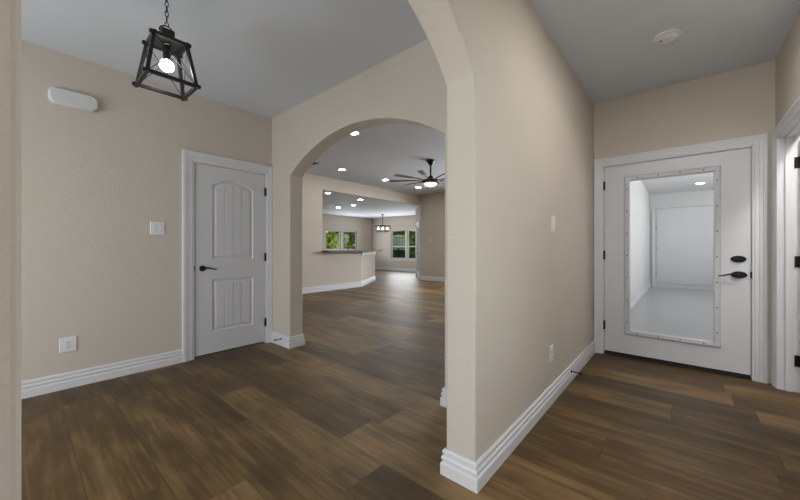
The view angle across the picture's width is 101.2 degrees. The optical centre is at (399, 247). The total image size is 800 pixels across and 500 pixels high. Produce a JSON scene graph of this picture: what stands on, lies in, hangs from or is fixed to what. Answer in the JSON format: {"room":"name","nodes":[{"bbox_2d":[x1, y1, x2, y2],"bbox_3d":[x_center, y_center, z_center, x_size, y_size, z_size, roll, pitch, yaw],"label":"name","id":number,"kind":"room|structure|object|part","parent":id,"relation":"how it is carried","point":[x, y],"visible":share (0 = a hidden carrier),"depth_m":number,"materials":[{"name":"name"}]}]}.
{"room":"entrance hall","nodes":[
{"label":"entrance hall","id":0,"kind":"room"},
{"bbox_2d":[21,40,271,380],"bbox_3d":[-3.012,-0.220,2.464,0.120,2.740,4.600,0,0,41],"label":"wall","id":1,"kind":"structure","parent":0,"point":[93,270],"depth_m":2.88,"materials":[{"name":"beige paint"}]},
{"bbox_2d":[59,336,76,352],"bbox_3d":[-2.725,0.793,2.697,0.011,0.122,0.102,0,0,41],"label":"power outlet","id":2,"kind":"object","parent":1,"relation":"attached to","point":[67,344],"visible":1,"depth_m":2.69,"materials":[{"name":"white plastic"}]},
{"bbox_2d":[48,87,98,112],"bbox_3d":[-2.688,-1.222,2.710,0.050,0.132,0.296,0,0,41],"label":"door chime","id":3,"kind":"object","parent":1,"relation":"attached to","point":[56,95],"visible":1,"depth_m":2.69,"materials":[{"name":"grey plastic"}]},
{"bbox_2d":[21,349,182,398],"bbox_3d":[-3.293,1.085,2.029,0.021,0.130,3.375,0,0,41],"label":"baseboard","id":4,"kind":"structure","parent":1,"relation":"attached to","point":[53,383],"depth_m":2.82,"materials":[{"name":"white paint"}]},
{"bbox_2d":[150,221,164,234],"bbox_3d":[-2.324,-0.192,3.152,0.024,0.124,0.116,0,0,41],"label":"light switch","id":5,"kind":"object","parent":1,"relation":"attached to","point":[158,228],"visible":1,"depth_m":3.15,"materials":[{"name":"white plastic"}]},
{"bbox_2d":[182,149,272,361],"bbox_3d":[-1.913,0.076,3.698,0.163,2.148,0.957,0,0,41],"label":"door","id":6,"kind":"structure","parent":1,"relation":"in","point":[227,203],"depth_m":3.63,"materials":[{"name":"white paint"}]},
{"bbox_3d":[-2.030,0.215,3.478,0.054,0.062,0.157,0,0,41],"label":"handle","id":7,"kind":"part","parent":6,"relation":"part of","materials":[{"name":"black metal"}]},
{"bbox_2d":[0,0,649,499],"bbox_3d":[2.405,-0.400,4.066,0.165,3.100,15.500,0,0,41],"label":"wall","id":8,"kind":"structure","parent":0,"point":[520,121],"depth_m":1.76,"materials":[{"name":"beige paint"}]},
{"bbox_2d":[440,340,595,493],"bbox_3d":[1.184,1.085,2.649,0.207,0.130,2.761,0,0,41],"label":"baseboard","id":9,"kind":"structure","parent":8,"relation":"attached to","point":[471,475],"depth_m":1.79,"materials":[{"name":"white paint"}]},
{"bbox_2d":[549,344,552,362],"bbox_3d":[1.133,0.792,2.456,0.011,0.122,0.080,0,0,41],"label":"power outlet","id":10,"kind":"object","parent":8,"relation":"attached to","point":[551,346],"visible":1,"depth_m":2.44,"materials":[{"name":"white plastic"}]},
{"bbox_2d":[551,215,554,231],"bbox_3d":[1.162,-0.185,2.490,0.010,0.122,0.082,0,0,41],"label":"light switch","id":11,"kind":"object","parent":8,"relation":"attached to","point":[552,216],"visible":1,"depth_m":2.48,"materials":[{"name":"white plastic"}]},
{"bbox_2d":[322,214,371,249],"bbox_3d":[-4.984,-0.220,13.931,0.140,2.740,10.400,0,0,41],"label":"wall","id":12,"kind":"structure","parent":0,"point":[362,226],"depth_m":16.84,"materials":[{"name":"beige paint"}]},
{"bbox_2d":[326,230,355,249],"bbox_3d":[-2.921,-0.375,16.325,0.100,0.990,1.960,0,0,41],"label":"window","id":13,"kind":"structure","parent":12,"relation":"in","point":[339,231],"depth_m":16.28,"materials":[{"name":"grey plastic"}]},
{"bbox_3d":[-3.261,-0.375,15.935,0.035,0.930,0.865,0,0,41],"label":"sash","id":14,"kind":"part","parent":13,"relation":"part of","materials":[{"name":"grey plastic"}]},
{"bbox_3d":[-2.585,-0.375,16.719,0.035,0.930,0.865,0,0,41],"label":"sash","id":15,"kind":"part","parent":13,"relation":"part of","materials":[{"name":"grey plastic"}]},
{"bbox_2d":[272,39,446,387],"bbox_3d":[-0.443,-0.400,3.174,3.085,3.100,0.170,0,0,41],"label":"wall","id":16,"kind":"structure","parent":0,"point":[409,87],"depth_m":3.26,"materials":[{"name":"beige paint"}]},
{"bbox_2d":[271,331,304,348],"bbox_3d":[-1.357,1.085,3.962,0.431,0.130,0.212,0,0,41],"label":"baseboard","id":17,"kind":"structure","parent":16,"relation":"attached to","point":[288,342],"depth_m":3.84,"materials":[{"name":"white paint"}]},
{"bbox_2d":[440,387,446,407],"bbox_3d":[0.525,1.085,2.339,0.428,0.130,0.212,0,0,41],"label":"baseboard","id":18,"kind":"object","parent":16,"relation":"attached to","point":[443,399],"visible":0.14,"depth_m":2.38,"materials":[{"name":"white paint"}]},
{"bbox_2d":[302,173,417,287],"bbox_3d":[-1.748,-0.400,9.177,0.130,3.100,7.220,0,0,41],"label":"wall","id":19,"kind":"structure","parent":0,"point":[319,268],"depth_m":8.72,"materials":[{"name":"beige paint"}]},
{"bbox_2d":[302,276,375,293],"bbox_3d":[-2.133,1.075,8.903,0.902,0.150,6.258,0,0,29],"label":"baseboard","id":20,"kind":"structure","parent":19,"relation":"attached to","point":[362,283],"depth_m":9.06,"materials":[{"name":"white paint"}]},
{"bbox_2d":[361,254,374,280],"bbox_3d":[-1.091,0.630,10.773,0.130,1.040,2.020,0,0,7],"label":"wall","id":21,"kind":"structure","parent":0,"point":[367,261],"depth_m":10.59,"materials":[{"name":"beige paint"}]},
{"bbox_2d":[322,250,382,251],"bbox_3d":[-1.264,0.088,10.156,1.036,0.040,3.472,0,0,20],"label":"countertop","id":22,"kind":"structure","parent":21,"relation":"on","point":[322,250],"depth_m":9.09,"materials":[{"name":"grey stone"}]},
{"bbox_2d":[361,251,375,254],"bbox_3d":[-1.013,0.165,10.752,0.030,0.110,1.960,0,0,7],"label":"trim","id":23,"kind":"structure","parent":21,"relation":"attached to","point":[373,252],"depth_m":10.61,"materials":[{"name":"grey"}]},
{"bbox_2d":[322,191,417,218],"bbox_3d":[-2.862,-1.650,12.235,5.690,0.120,10.600,0,0,41],"label":"ceiling","id":24,"kind":"structure","parent":0,"point":[370,208],"depth_m":12.89,"materials":[{"name":"grey paint"}]},
{"bbox_2d":[374,214,391,231],"bbox_3d":[-0.824,-1.178,15.588,0.856,0.824,0.856,0,0,41],"label":"dining chandelier","id":25,"kind":"object","parent":24,"relation":"hanging from","point":[382,225],"visible":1,"depth_m":15.53,"materials":[{"name":"grey metal"}]},
{"bbox_2d":[306,124,444,194],"bbox_3d":[0.683,-1.960,7.101,6.505,0.120,7.350,0,0,41],"label":"ceiling","id":26,"kind":"structure","parent":0,"point":[379,152],"depth_m":6.97,"materials":[{"name":"grey paint"}]},
{"bbox_2d":[389,159,444,187],"bbox_3d":[0.670,-1.614,7.126,1.787,0.572,1.771,0,0,41],"label":"ceiling fan","id":27,"kind":"object","parent":26,"relation":"hanging from","point":[430,181],"visible":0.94,"depth_m":7.02,"materials":[{"name":"brown metal"}]},
{"bbox_3d":[0.001,-1.474,7.214,0.460,0.025,0.112,0,0,9],"label":"blade","id":28,"kind":"part","parent":27,"relation":"part of","materials":[{"name":"brown metal"}]},
{"bbox_3d":[0.090,-1.474,6.764,0.460,0.025,0.112,0,0,-31],"label":"blade","id":29,"kind":"part","parent":27,"relation":"part of","materials":[{"name":"brown wood"}]},
{"bbox_3d":[0.447,-1.474,6.477,0.112,0.025,0.460,0,0,19],"label":"blade","id":30,"kind":"part","parent":27,"relation":"part of","materials":[{"name":"brown wood"}]},
{"bbox_2d":[372,215,415,268],"bbox_3d":[-0.382,-0.220,15.833,4.650,2.740,1.790,0,0,41],"label":"wall","id":31,"kind":"structure","parent":0,"point":[381,240],"depth_m":17.06,"materials":[{"name":"beige paint"}]},
{"bbox_2d":[375,267,415,271],"bbox_3d":[0.104,1.075,16.397,4.350,0.150,0.021,0,0,41],"label":"baseboard","id":32,"kind":"structure","parent":31,"relation":"attached to","point":[376,268],"depth_m":16.66,"materials":[{"name":"white paint"}]},
{"bbox_2d":[390,229,415,260],"bbox_3d":[0.334,-0.138,16.266,2.170,1.565,0.160,0,0,41],"label":"window","id":33,"kind":"structure","parent":31,"relation":"in","point":[406,246],"depth_m":16.34,"materials":[{"name":"grey plastic"}]},
{"bbox_3d":[-0.055,-0.175,16.645,0.925,1.430,0.035,0,0,41],"label":"sash","id":34,"kind":"part","parent":33,"relation":"part of","materials":[{"name":"grey plastic"}]},
{"bbox_3d":[0.311,0.608,16.239,2.170,0.075,0.090,0,0,41],"label":"sill","id":35,"kind":"part","parent":33,"relation":"part of","materials":[{"name":"white paint"}]},
{"bbox_3d":[0.766,-0.175,15.936,0.925,1.430,0.035,0,0,41],"label":"sash","id":36,"kind":"part","parent":33,"relation":"part of","materials":[{"name":"grey plastic"}]},
{"bbox_2d":[21,269,799,499],"bbox_3d":[-0.687,1.200,6.862,16.000,0.100,15.900,0,0,41],"label":"floor","id":37,"kind":"structure","parent":0,"point":[354,411],"depth_m":2.13,"materials":[{"name":"brown wood"}]},
{"bbox_2d":[21,0,799,194],"bbox_3d":[2.676,-1.650,3.833,6.950,0.120,15.700,0,0,41],"label":"ceiling","id":38,"kind":"structure","parent":0,"point":[267,58],"depth_m":2.50,"materials":[{"name":"grey paint"}]},
{"bbox_2d":[132,0,200,100],"bbox_3d":[-1.413,-1.282,1.990,0.288,0.616,0.288,0,0,41],"label":"pendant lantern","id":39,"kind":"object","parent":38,"relation":"hanging from","point":[164,40],"visible":1,"depth_m":1.98,"materials":[{"name":"black metal"}]},
{"bbox_3d":[-1.557,-1.111,1.980,0.081,0.255,0.025,0,0,-4],"label":"post","id":40,"kind":"part","parent":39,"relation":"part of","materials":[{"name":"black metal"}]},
{"bbox_3d":[-1.403,-1.111,1.846,0.025,0.255,0.081,0,0,-4],"label":"post","id":41,"kind":"part","parent":39,"relation":"part of","materials":[{"name":"black metal"}]},
{"bbox_3d":[-1.413,-1.234,1.990,0.208,0.021,0.208,0,0,41],"label":"frame","id":42,"kind":"part","parent":39,"relation":"part of","materials":[{"name":"black metal"}]},
{"bbox_2d":[161,42,171,60],"bbox_3d":[-1.413,-1.185,1.990,0.055,0.100,0.055,0,0,41],"label":"socket","id":43,"kind":"object","parent":39,"relation":"attached to","point":[166,53],"depth_m":1.97,"materials":[{"name":"black metal"}]},
{"bbox_3d":[-1.413,-1.104,1.990,0.076,0.066,0.076,0,0,41],"label":"bulb","id":44,"kind":"part","parent":39,"relation":"part of","materials":[{"name":"white glass"}]},
{"bbox_3d":[-1.413,-0.985,1.990,0.288,0.021,0.288,0,0,41],"label":"frame","id":45,"kind":"part","parent":39,"relation":"part of","materials":[{"name":"black metal"}]},
{"bbox_3d":[-1.413,-1.464,1.990,0.017,0.198,0.017,0,0,-4],"label":"chain","id":46,"kind":"part","parent":39,"relation":"part of","materials":[{"name":"black metal"}]},
{"bbox_3d":[-1.413,-1.272,1.990,0.164,0.081,0.164,0,0,41],"label":"plate","id":47,"kind":"part","parent":39,"relation":"part of","materials":[{"name":"black metal"}]},
{"bbox_3d":[-1.424,-1.111,2.134,0.025,0.255,0.081,0,0,-4],"label":"post","id":48,"kind":"part","parent":39,"relation":"part of","materials":[{"name":"black metal"}]},
{"bbox_3d":[-1.270,-1.111,2.001,0.081,0.255,0.025,0,0,-4],"label":"post","id":49,"kind":"part","parent":39,"relation":"part of","materials":[{"name":"black metal"}]},
{"bbox_2d":[652,28,682,45],"bbox_3d":[2.003,-1.572,2.465,0.180,0.036,0.180,0,0,41],"label":"smoke detector","id":50,"kind":"object","parent":38,"relation":"attached to","point":[666,37],"visible":1,"depth_m":2.43,"materials":[{"name":"white plastic"}]},
{"bbox_2d":[416,205,419,270],"bbox_3d":[0.746,-0.220,12.709,0.120,2.740,1.850,0,0,-3],"label":"wall","id":51,"kind":"structure","parent":0,"point":[418,207],"depth_m":13.08,"materials":[{"name":"beige paint"}]},
{"bbox_2d":[416,221,419,278],"bbox_3d":[0.694,0.077,12.591,0.094,2.145,1.170,0,0,-3],"label":"door","id":52,"kind":"structure","parent":51,"relation":"in","point":[418,222],"depth_m":12.95,"materials":[{"name":"white paint"}]},
{"bbox_2d":[416,192,444,277],"bbox_3d":[3.053,-0.375,9.857,6.515,3.050,0.120,0,0,41],"label":"wall","id":53,"kind":"structure","parent":0,"point":[432,206],"depth_m":11.43,"materials":[{"name":"beige paint"}]},
{"bbox_2d":[420,276,444,281],"bbox_3d":[3.080,1.075,9.740,6.220,0.150,0.021,0,0,41],"label":"baseboard","id":54,"kind":"structure","parent":53,"relation":"attached to","point":[426,278],"depth_m":11.41,"materials":[{"name":"white paint"}]},
{"bbox_2d":[650,189,713,282],"bbox_3d":[6.279,-0.220,5.562,3.750,2.740,8.215,0,0,41],"label":"wall","id":55,"kind":"structure","parent":0,"point":[702,196],"depth_m":9.39,"materials":[{"name":"white paint"}]},
{"bbox_2d":[630,283,713,310],"bbox_3d":[6.239,1.090,5.593,3.650,0.120,7.980,0,0,41],"label":"baseboard","id":56,"kind":"structure","parent":55,"relation":"attached to","point":[638,297],"depth_m":9.09,"materials":[{"name":"white paint"}]},
{"bbox_2d":[652,203,713,286],"bbox_3d":[8.734,-0.030,8.680,3.300,2.360,0.045,0,0,41],"label":"door","id":57,"kind":"structure","parent":55,"relation":"in","point":[683,237],"depth_m":9.30,"materials":[{"name":"grey paint"}]},
{"bbox_2d":[594,60,774,383],"bbox_3d":[2.743,-0.220,3.213,1.459,2.740,0.120,0,0,41],"label":"wall","id":58,"kind":"structure","parent":0,"point":[740,102],"depth_m":3.08,"materials":[{"name":"beige paint"}]},
{"bbox_2d":[594,133,767,383],"bbox_3d":[2.665,0.088,3.246,1.292,2.124,0.168,0,0,41],"label":"door","id":59,"kind":"structure","parent":58,"relation":"in","point":[739,347],"depth_m":3.01,"materials":[{"name":"white paint"}]},
{"bbox_3d":[2.675,0.079,3.264,0.733,1.664,0.012,0,0,41],"label":"glass frame","id":60,"kind":"part","parent":59,"relation":"part of","materials":[{"name":"grey"}]},
{"bbox_3d":[2.638,0.079,3.221,0.733,1.664,0.014,0,0,41],"label":"glass frame","id":61,"kind":"part","parent":59,"relation":"part of","materials":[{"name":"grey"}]},
{"bbox_3d":[2.948,0.238,2.927,0.167,0.062,0.054,0,0,41],"label":"handle","id":62,"kind":"part","parent":59,"relation":"part of","materials":[{"name":"black metal"}]},
{"bbox_2d":[775,10,799,126],"bbox_3d":[0.836,-0.220,-0.018,0.110,2.740,7.265,0,0,41],"label":"wall","id":63,"kind":"structure","parent":0,"point":[787,61],"depth_m":2.42,"materials":[{"name":"beige paint"}]},
{"bbox_3d":[3.258,-0.220,1.483,1.600,2.740,1.900,0,0,41],"label":"wall","id":64,"kind":"structure","parent":0,"visible":0},
{"bbox_2d":[772,96,799,392],"bbox_3d":[3.153,0.085,2.114,0.887,2.130,0.940,0,0,41],"label":"door","id":65,"kind":"structure","parent":64,"relation":"in","point":[786,135],"depth_m":2.64,"materials":[{"name":"white paint"}]},
{"label":"outside","id":66,"kind":"structure","parent":0,"visible":0},
{"bbox_3d":[-1.833,1.575,24.681,55.000,0.150,55.000,0,0,41],"label":"lawn","id":67,"kind":"structure","parent":66,"visible":0},
{"bbox_2d":[326,231,354,248],"bbox_3d":[-3.775,-1.390,21.048,5.261,5.762,5.052,0,0,36],"label":"leafy tree","id":68,"kind":"object","parent":67,"relation":"on","point":[332,238],"visible":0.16,"depth_m":19.10,"materials":[{"name":"green plant"}]},
{"bbox_2d":[393,235,415,257],"bbox_3d":[0.202,0.338,19.644,2.264,2.282,2.165,0,0,41],"label":"shrub","id":69,"kind":"object","parent":67,"relation":"on","point":[398,252],"visible":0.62,"depth_m":19.16,"materials":[{"name":"green plant"}]},
{"bbox_2d":[393,230,415,239],"bbox_3d":[0.291,-1.390,25.112,5.261,5.762,5.052,0,0,-27],"label":"leafy tree","id":70,"kind":"object","parent":67,"relation":"on","point":[412,234],"visible":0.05,"depth_m":24.07,"materials":[{"name":"green plant"}]}
]}

